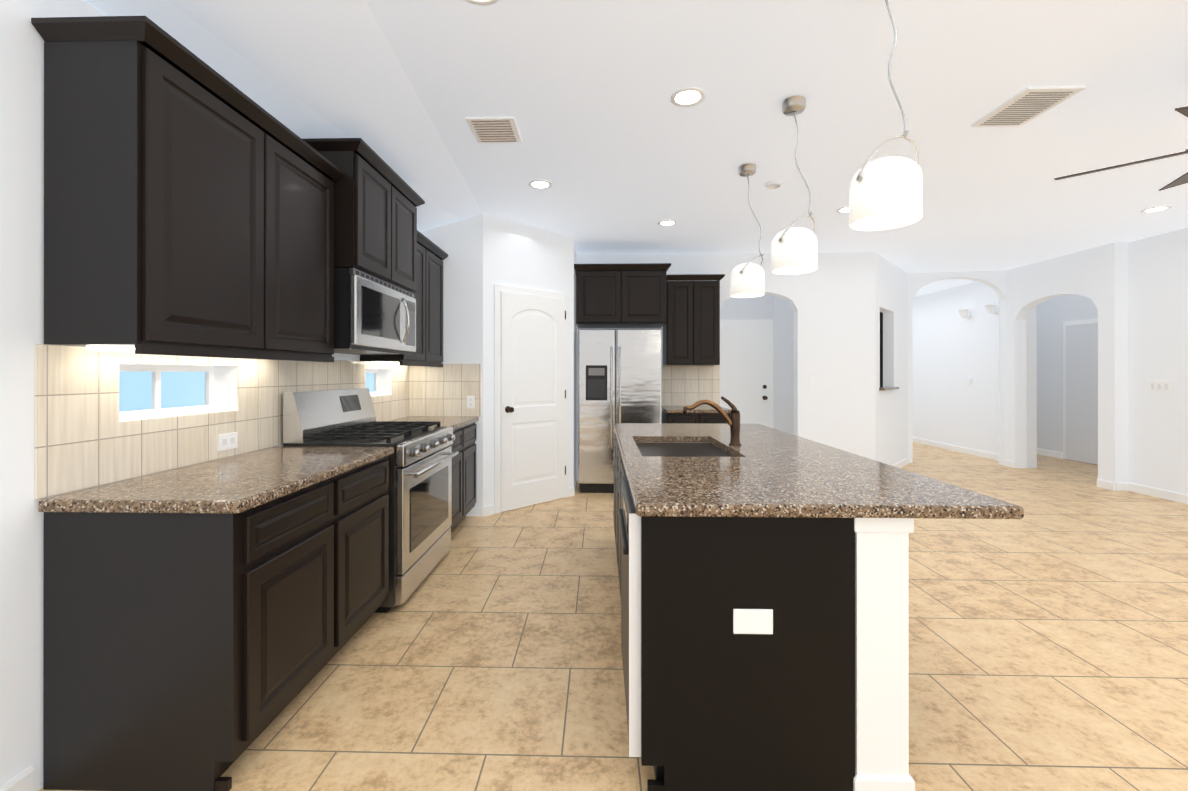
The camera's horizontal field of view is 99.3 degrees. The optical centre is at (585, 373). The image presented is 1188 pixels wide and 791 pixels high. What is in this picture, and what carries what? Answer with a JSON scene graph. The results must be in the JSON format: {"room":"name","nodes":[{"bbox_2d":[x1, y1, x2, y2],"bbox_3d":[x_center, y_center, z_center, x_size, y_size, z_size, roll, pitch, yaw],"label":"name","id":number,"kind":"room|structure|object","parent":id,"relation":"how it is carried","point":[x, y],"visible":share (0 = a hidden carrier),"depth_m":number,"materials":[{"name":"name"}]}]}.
{"room":"kitchen","nodes":[
{"label":"kitchen","id":0,"kind":"room"},
{"bbox_2d":[0,0,400,790],"bbox_3d":[-1.811,0.016,1.105,0.160,2.585,7.500,0,0,2],"label":"wall","id":1,"kind":"structure","parent":0,"point":[20,338],"depth_m":1.54,"materials":[{"name":"white paint"}]},
{"bbox_2d":[0,766,34,790],"bbox_3d":[-1.769,1.259,-0.528,0.015,0.095,4.180,0,0,2],"label":"baseboard","id":2,"kind":"structure","parent":1,"relation":"attached to","point":[24,779],"depth_m":1.53,"materials":[{"name":"white paint"}]},
{"bbox_2d":[41,32,270,355],"bbox_3d":[-1.538,-0.567,1.874,0.320,0.952,0.579,0,0,2],"label":"upper cabinet","id":3,"kind":"object","parent":1,"relation":"attached to","point":[195,205],"depth_m":1.61,"materials":[{"name":"black wood"}]},
{"bbox_2d":[119,364,236,421],"bbox_3d":[-1.776,0.072,2.149,0.143,0.215,0.610,0,0,2],"label":"window","id":4,"kind":"structure","parent":1,"relation":"in","point":[152,391],"depth_m":2.18,"materials":[{"name":"white plastic"}]},
{"bbox_2d":[35,344,480,499],"bbox_3d":[-1.341,0.152,3.102,0.672,0.485,3.079,0,0,2],"label":"backsplash","id":5,"kind":"structure","parent":1,"relation":"attached to","point":[85,438],"depth_m":2.05,"materials":[{"name":"tile"}]},
{"bbox_2d":[218,432,237,450],"bbox_3d":[-1.685,0.320,2.377,0.008,0.075,0.120,0,0,2],"label":"outlet","id":6,"kind":"object","parent":5,"relation":"attached to","point":[227,441],"visible":1,"depth_m":2.37,"materials":[{"name":"white plastic"}]},
{"bbox_2d":[467,396,474,408],"bbox_3d":[-1.055,0.264,4.623,0.070,0.115,0.008,0,0,2],"label":"outlet","id":7,"kind":"object","parent":5,"relation":"attached to","point":[470,402],"visible":1,"depth_m":4.62,"materials":[{"name":"white plastic"}]},
{"bbox_2d":[235,128,338,359],"bbox_3d":[-1.523,-0.566,2.450,0.320,0.952,0.575,0,0,2],"label":"upper cabinet","id":8,"kind":"object","parent":1,"relation":"attached to","point":[304,196],"depth_m":2.42,"materials":[{"name":"black wood"}]},
{"bbox_2d":[299,148,394,283],"bbox_3d":[-1.453,-0.895,2.977,0.430,0.630,0.458,0,0,2],"label":"upper cabinet","id":9,"kind":"object","parent":1,"relation":"attached to","point":[366,192],"depth_m":2.83,"materials":[{"name":"black wood"}]},
{"bbox_2d":[334,268,415,354],"bbox_3d":[-1.421,-0.355,3.205,0.483,0.440,0.908,0,0,2],"label":"microwave","id":10,"kind":"object","parent":9,"relation":"attached to","point":[373,315],"visible":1,"depth_m":2.95,"materials":[{"name":"silver metal"}]},
{"bbox_2d":[366,369,390,396],"bbox_3d":[-1.725,0.073,4.029,0.143,0.215,0.490,0,0,2],"label":"window","id":11,"kind":"structure","parent":1,"relation":"in","point":[372,380],"depth_m":4.19,"materials":[{"name":"white plastic"}]},
{"bbox_2d":[360,240,426,363],"bbox_3d":[-1.483,-0.565,3.917,0.320,0.952,0.480,0,0,2],"label":"upper cabinet","id":12,"kind":"object","parent":1,"relation":"attached to","point":[420,356],"depth_m":4.03,"materials":[{"name":"black wood"}]},
{"bbox_2d":[392,184,418,295],"bbox_3d":[-1.441,-0.894,3.435,0.430,0.630,0.458,0,0,2],"label":"upper cabinet","id":13,"kind":"object","parent":1,"relation":"attached to","point":[406,232],"depth_m":3.45,"materials":[{"name":"black wood"}]},
{"bbox_2d":[427,248,442,363],"bbox_3d":[-1.470,-0.565,4.397,0.320,0.952,0.480,0,0,2],"label":"upper cabinet","id":14,"kind":"object","parent":1,"relation":"attached to","point":[434,261],"depth_m":4.37,"materials":[{"name":"black wood"}]},
{"bbox_2d":[420,214,576,515],"bbox_3d":[-0.973,-0.078,5.434,1.680,2.780,1.600,0,0,2],"label":"wall","id":15,"kind":"structure","parent":0,"point":[485,252],"depth_m":4.67,"materials":[{"name":"white paint"}]},
{"bbox_2d":[494,284,567,513],"bbox_3d":[-0.522,0.236,5.036,0.936,2.150,0.018,0,0,-45],"label":"door frame","id":16,"kind":"structure","parent":15,"relation":"attached to","point":[498,288],"depth_m":4.74,"materials":[{"name":"white paint"}]},
{"bbox_2d":[500,291,565,511],"bbox_3d":[-0.510,0.264,5.021,0.587,2.070,0.621,0,0,2],"label":"pantry door","id":17,"kind":"structure","parent":15,"relation":"in","point":[532,403],"depth_m":4.99,"materials":[{"name":"white paint"}]},
{"bbox_2d":[38,442,1187,790],"bbox_3d":[3.463,1.311,4.511,10.800,0.001,14.600,0,0,2],"label":"floor","id":18,"kind":"structure","parent":0,"point":[1048,640],"depth_m":2.29,"materials":[{"name":"tile"}]},
{"bbox_2d":[43,457,388,790],"bbox_3d":[-1.377,0.873,2.155,0.628,0.874,1.154,0,0,2],"label":"base cabinet","id":19,"kind":"object","parent":18,"relation":"on","point":[203,623],"depth_m":1.58,"materials":[{"name":"black wood"}]},
{"bbox_2d":[39,446,393,516],"bbox_3d":[-1.369,0.414,2.147,0.644,0.040,1.179,0,0,2],"label":"countertop","id":20,"kind":"structure","parent":19,"relation":"on","point":[237,485],"depth_m":1.79,"materials":[{"name":"brown stone"}]},
{"bbox_2d":[283,388,458,612],"bbox_3d":[-1.280,0.707,3.201,0.728,1.205,0.910,0,0,2],"label":"range","id":21,"kind":"object","parent":18,"relation":"on","point":[420,488],"visible":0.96,"depth_m":2.96,"materials":[{"name":"silver metal"}]},
{"bbox_2d":[449,421,476,530],"bbox_3d":[-1.323,0.874,4.152,0.628,0.874,0.961,0,0,2],"label":"base cabinet","id":22,"kind":"object","parent":18,"relation":"on","point":[464,463],"depth_m":4.16,"materials":[{"name":"black wood"}]},
{"bbox_2d":[395,417,478,432],"bbox_3d":[-1.315,0.415,4.150,0.644,0.040,0.965,0,0,2],"label":"countertop","id":23,"kind":"structure","parent":22,"relation":"on","point":[455,422],"depth_m":4.27,"materials":[{"name":"brown stone"}]},
{"bbox_2d":[578,329,661,492],"bbox_3d":[0.377,0.412,5.796,0.920,1.800,0.742,0,0,2],"label":"fridge","id":24,"kind":"object","parent":18,"relation":"on","point":[619,375],"visible":0.75,"depth_m":5.48,"materials":[{"name":"silver metal"}]},
{"bbox_2d":[662,406,731,423],"bbox_3d":[1.256,0.855,5.849,0.735,0.915,0.623,0,0,2],"label":"base cabinet","id":25,"kind":"object","parent":18,"relation":"on","point":[699,414],"visible":0.29,"depth_m":5.56,"materials":[{"name":"black wood"}]},
{"bbox_2d":[614,435,914,790],"bbox_3d":[0.606,0.873,2.756,0.843,0.874,2.443,0,0,2],"label":"kitchen island","id":26,"kind":"object","parent":18,"relation":"on","point":[774,609],"depth_m":1.54,"materials":[{"name":"black wood"}]},
{"bbox_2d":[617,435,640,454],"bbox_3d":[0.233,0.414,2.789,0.095,0.040,0.780,0,0,2],"label":"island countertop","id":27,"kind":"structure","parent":26,"relation":"on","point":[626,444],"depth_m":2.80,"materials":[{"name":"brown stone"}]},
{"bbox_2d":[618,476,662,779],"bbox_3d":[0.464,0.875,1.875,0.672,0.868,0.604,0,0,2],"label":"dishwasher","id":28,"kind":"object","parent":26,"relation":"in","point":[630,524],"visible":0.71,"depth_m":1.58,"materials":[{"name":"white"}]},
{"bbox_2d":[613,423,792,438],"bbox_3d":[0.782,0.415,3.585,1.150,0.040,0.840,0,0,2],"label":"island countertop","id":29,"kind":"structure","parent":26,"relation":"on","point":[638,430],"depth_m":3.50,"materials":[{"name":"brown stone"}]},
{"bbox_2d":[709,435,855,454],"bbox_3d":[1.052,0.414,2.767,0.565,0.040,0.780,0,0,2],"label":"island countertop","id":30,"kind":"structure","parent":26,"relation":"on","point":[751,444],"depth_m":2.73,"materials":[{"name":"brown stone"}]},
{"bbox_2d":[683,396,741,445],"bbox_3d":[0.694,0.259,2.777,0.321,0.268,0.067,0,0,2],"label":"faucet","id":31,"kind":"object","parent":30,"relation":"on","point":[733,421],"visible":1,"depth_m":2.76,"materials":[{"name":"brown metal"}]},
{"bbox_2d":[621,455,1023,518],"bbox_3d":[0.737,0.413,1.945,1.150,0.040,0.880,0,0,2],"label":"island countertop","id":32,"kind":"structure","parent":26,"relation":"on","point":[660,486],"depth_m":1.69,"materials":[{"name":"brown stone"}]},
{"bbox_2d":[637,439,732,454],"bbox_3d":[0.525,0.536,2.781,0.498,0.228,0.788,0,0,2],"label":"sink","id":33,"kind":"object","parent":32,"relation":"in","point":[648,446],"depth_m":2.97,"materials":[{"name":"grey metal"}]},
{"bbox_2d":[85,0,1187,296],"bbox_3d":[3.513,-1.342,4.512,10.700,0.255,14.600,0,0,2],"label":"ceiling","id":34,"kind":"structure","parent":0,"point":[619,150],"depth_m":2.76,"materials":[{"name":"white paint"}]},
{"bbox_2d":[465,0,497,5],"bbox_3d":[-0.409,-1.467,1.918,0.184,0.008,0.184,0,0,2],"label":"recessed light","id":35,"kind":"object","parent":34,"relation":"in","point":[483,2],"visible":1,"depth_m":1.99,"materials":[{"name":"white paint"}]},
{"bbox_2d":[465,117,521,142],"bbox_3d":[-0.548,-1.463,3.042,0.280,0.014,0.300,0,0,2],"label":"ceiling vent","id":36,"kind":"object","parent":34,"relation":"in","point":[494,129],"visible":1,"depth_m":3.01,"materials":[{"name":"white metal"}]},
{"bbox_2d":[528,180,551,188],"bbox_3d":[-0.354,-1.465,3.917,0.184,0.008,0.184,0,0,2],"label":"recessed light","id":37,"kind":"object","parent":34,"relation":"in","point":[540,184],"visible":1,"depth_m":3.91,"materials":[{"name":"white paint"}]},
{"bbox_2d":[658,220,676,225],"bbox_3d":[0.793,-1.464,4.917,0.184,0.008,0.184,0,0,2],"label":"recessed light","id":38,"kind":"object","parent":34,"relation":"in","point":[667,222],"visible":0.96,"depth_m":4.91,"materials":[{"name":"white paint"}]},
{"bbox_2d":[670,87,705,106],"bbox_3d":[0.542,-1.466,2.683,0.184,0.008,0.184,0,0,2],"label":"recessed light","id":39,"kind":"object","parent":34,"relation":"in","point":[688,96],"visible":1,"depth_m":2.67,"materials":[{"name":"white paint"}]},
{"bbox_2d":[730,163,764,297],"bbox_3d":[1.147,-1.012,3.583,0.233,0.914,0.240,0,0,2],"label":"pendant light","id":40,"kind":"object","parent":34,"relation":"hanging from","point":[747,280],"visible":1,"depth_m":3.51,"materials":[{"name":"white glass"}]},
{"bbox_2d":[765,180,781,188],"bbox_3d":[1.446,-1.453,3.888,0.124,0.031,0.124,0,0,2],"label":"smoke detector","id":41,"kind":"object","parent":34,"relation":"attached to","point":[773,184],"visible":0.98,"depth_m":3.86,"materials":[{"name":"white paint"}]},
{"bbox_2d":[771,95,817,274],"bbox_3d":[1.125,-1.012,2.726,0.236,0.914,0.233,0,0,2],"label":"pendant light","id":42,"kind":"object","parent":34,"relation":"hanging from","point":[794,250],"visible":1,"depth_m":2.65,"materials":[{"name":"white glass"}]},
{"bbox_2d":[836,206,848,212],"bbox_3d":[2.343,-1.465,4.514,0.184,0.008,0.184,0,0,2],"label":"recessed light","id":43,"kind":"object","parent":34,"relation":"in","point":[843,209],"visible":0.52,"depth_m":4.53,"materials":[{"name":"white paint"}]},
{"bbox_2d":[849,0,922,230],"bbox_3d":[1.102,-1.013,1.857,0.252,0.914,0.233,0,0,2],"label":"pendant light","id":44,"kind":"object","parent":34,"relation":"hanging from","point":[885,193],"visible":1,"depth_m":1.78,"materials":[{"name":"white glass"}]},
{"bbox_2d":[971,86,1085,126],"bbox_3d":[2.416,-1.462,2.781,0.290,0.016,0.400,0,0,2],"label":"ceiling vent","id":45,"kind":"object","parent":34,"relation":"in","point":[1025,106],"visible":1,"depth_m":2.74,"materials":[{"name":"white metal"}]},
{"bbox_2d":[1054,106,1187,190],"bbox_3d":[3.045,-1.148,2.261,1.277,0.644,1.277,0,0,2],"label":"ceiling fan","id":46,"kind":"object","parent":34,"relation":"hanging from","point":[1182,179],"visible":1,"depth_m":2.59,"materials":[{"name":"brown metal"}]},
{"bbox_2d":[1141,206,1171,212],"bbox_3d":[5.094,-1.465,4.509,0.184,0.008,0.184,0,0,2],"label":"recessed light","id":47,"kind":"object","parent":34,"relation":"in","point":[1155,209],"visible":1,"depth_m":4.51,"materials":[{"name":"white paint"}]},
{"bbox_2d":[577,252,907,479],"bbox_3d":[2.305,-0.077,6.805,4.800,2.780,1.320,0,0,2],"label":"wall","id":48,"kind":"structure","parent":0,"point":[839,302],"depth_m":6.13,"materials":[{"name":"white paint"}]},
{"bbox_2d":[574,267,621,327],"bbox_3d":[0.150,-0.848,5.888,0.500,0.590,0.609,0,0,2],"label":"upper cabinet","id":49,"kind":"object","parent":48,"relation":"attached to","point":[598,289],"depth_m":5.59,"materials":[{"name":"black wood"}]},
{"bbox_2d":[622,267,669,327],"bbox_3d":[0.649,-0.848,5.874,0.500,0.590,0.609,0,0,2],"label":"upper cabinet","id":50,"kind":"object","parent":48,"relation":"attached to","point":[645,290],"depth_m":5.57,"materials":[{"name":"black wood"}]},
{"bbox_2d":[663,279,693,364],"bbox_3d":[1.091,-0.585,5.998,0.307,0.975,0.338,0,0,2],"label":"upper cabinet","id":51,"kind":"object","parent":48,"relation":"attached to","point":[683,310],"depth_m":5.83,"materials":[{"name":"black wood"}]},
{"bbox_2d":[662,365,719,405],"bbox_3d":[1.255,0.150,6.168,0.755,0.495,0.007,0,0,2],"label":"backsplash","id":52,"kind":"structure","parent":48,"relation":"attached to","point":[686,385],"depth_m":6.17,"materials":[{"name":"tile"}]},
{"bbox_2d":[694,279,720,364],"bbox_3d":[1.399,-0.585,5.989,0.308,0.975,0.338,0,0,2],"label":"upper cabinet","id":53,"kind":"object","parent":48,"relation":"attached to","point":[706,292],"depth_m":5.82,"materials":[{"name":"black wood"}]},
{"bbox_2d":[850,447,855,453],"bbox_3d":[3.242,0.955,6.114,0.070,0.115,0.006,0,0,2],"label":"outlet","id":54,"kind":"object","parent":48,"relation":"attached to","point":[853,450],"visible":0.5,"depth_m":6.11,"materials":[{"name":"white plastic"}]},
{"bbox_2d":[892,457,908,467],"bbox_3d":[4.121,1.265,6.758,1.191,0.095,1.309,0,0,2],"label":"baseboard","id":55,"kind":"structure","parent":48,"relation":"attached to","point":[900,464],"depth_m":7.08,"materials":[{"name":"white paint"}]},
{"bbox_2d":[720,294,772,319],"bbox_3d":[2.116,-0.077,7.400,1.250,2.780,0.002,0,0,2],"label":"wall","id":56,"kind":"structure","parent":0,"point":[761,307],"depth_m":7.39,"materials":[{"name":"white paint"}]},
{"bbox_2d":[720,324,768,426],"bbox_3d":[2.290,0.292,7.334,0.760,2.018,0.111,0,0,2],"label":"hall door","id":57,"kind":"structure","parent":56,"relation":"in","point":[744,369],"depth_m":7.35,"materials":[{"name":"white paint"}]},
{"bbox_2d":[720,320,772,427],"bbox_3d":[2.291,0.265,7.384,0.892,2.096,0.017,0,0,2],"label":"door frame","id":58,"kind":"structure","parent":56,"relation":"attached to","point":[770,322],"depth_m":7.37,"materials":[{"name":"white paint"}]},
{"bbox_2d":[773,295,793,434],"bbox_3d":[2.726,-0.077,6.818,0.002,2.780,1.110,0,0,2],"label":"wall","id":59,"kind":"structure","parent":0,"point":[779,311],"depth_m":6.97,"materials":[{"name":"white paint"}]},
{"bbox_2d":[880,312,882,385],"bbox_3d":[3.618,-0.337,6.798,0.500,1.500,1.050,0,0,43],"label":"window","id":60,"kind":"structure","parent":0,"point":[881,348],"depth_m":7.04,"materials":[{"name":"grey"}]},
{"bbox_2d":[879,386,898,390],"bbox_3d":[3.840,0.194,6.567,0.260,0.033,0.780,0,0,43],"label":"sill ledge","id":61,"kind":"object","parent":60,"relation":"attached to","point":[881,388],"visible":0.54,"depth_m":6.38,"materials":[{"name":"stone"}]},
{"bbox_2d":[908,270,1005,465],"bbox_3d":[4.678,-0.076,8.891,3.190,2.780,3.380,0,0,2],"label":"wall","id":62,"kind":"structure","parent":0,"point":[950,349],"depth_m":8.27,"materials":[{"name":"white paint"}]},
{"bbox_2d":[913,437,1014,464],"bbox_3d":[6.266,1.267,8.912,0.015,0.095,3.250,0,0,2],"label":"baseboard","id":63,"kind":"structure","parent":62,"relation":"attached to","point":[975,452],"depth_m":8.37,"materials":[{"name":"white paint"}]},
{"bbox_2d":[958,309,970,318],"bbox_3d":[6.174,-0.966,8.241,0.160,0.140,0.136,0,0,2],"label":"sconce","id":64,"kind":"object","parent":62,"relation":"attached to","point":[965,314],"visible":1,"depth_m":8.20,"materials":[{"name":"white paint"}]},
{"bbox_2d":[965,378,971,383],"bbox_3d":[6.239,0.119,8.228,0.030,0.090,0.120,0,0,2],"label":"light switch","id":65,"kind":"object","parent":62,"relation":"attached to","point":[968,380],"visible":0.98,"depth_m":8.21,"materials":[{"name":"white plastic"}]},
{"bbox_2d":[985,305,998,313],"bbox_3d":[6.159,-0.967,7.661,0.160,0.140,0.136,0,0,2],"label":"sconce","id":66,"kind":"object","parent":62,"relation":"attached to","point":[992,309],"visible":0.98,"depth_m":7.62,"materials":[{"name":"white paint"}]},
{"bbox_2d":[1026,305,1037,467],"bbox_3d":[6.278,-0.076,7.967,0.002,2.780,1.940,0,0,2],"label":"wall","id":67,"kind":"structure","parent":0,"point":[1032,319],"depth_m":7.00,"materials":[{"name":"white paint"}]},
{"bbox_2d":[1038,294,1097,464],"bbox_3d":[7.340,-0.077,7.283,0.002,2.780,3.250,0,0,2],"label":"wall","id":68,"kind":"structure","parent":0,"point":[1046,319],"depth_m":7.94,"materials":[{"name":"white paint"}]},
{"bbox_2d":[1037,448,1062,458],"bbox_3d":[7.360,1.267,8.342,0.013,0.095,1.130,0,0,2],"label":"baseboard","id":69,"kind":"structure","parent":68,"relation":"attached to","point":[1050,453],"depth_m":7.98,"materials":[{"name":"white paint"}]},
{"bbox_2d":[1063,318,1097,459],"bbox_3d":[7.329,0.263,7.283,0.017,2.100,0.942,0,0,2],"label":"door frame","id":70,"kind":"structure","parent":68,"relation":"attached to","point":[1079,322],"depth_m":7.73,"materials":[{"name":"white paint"}]},
{"bbox_2d":[1065,323,1097,464],"bbox_3d":[7.279,0.292,7.284,0.111,2.018,0.810,0,0,2],"label":"hall door","id":71,"kind":"structure","parent":68,"relation":"in","point":[1081,393],"depth_m":7.42,"materials":[{"name":"white paint"}]},
{"bbox_2d":[1006,228,1187,493],"bbox_3d":[5.905,-0.081,2.155,0.150,2.780,10.020,0,0,2],"label":"wall","id":72,"kind":"structure","parent":0,"point":[1136,291],"depth_m":5.64,"materials":[{"name":"white paint"}]},
{"bbox_2d":[1125,482,1187,503],"bbox_3d":[5.951,1.261,1.398,0.015,0.095,8.510,0,0,2],"label":"baseboard","id":73,"kind":"structure","parent":72,"relation":"attached to","point":[1142,489],"depth_m":5.34,"materials":[{"name":"white paint"}]},
{"bbox_2d":[1147,380,1172,392],"bbox_3d":[6.060,0.139,5.326,0.009,0.133,0.238,0,0,2],"label":"switch plate","id":74,"kind":"object","parent":72,"relation":"attached to","point":[1159,386],"visible":1,"depth_m":5.32,"materials":[{"name":"white plastic"}]}
]}

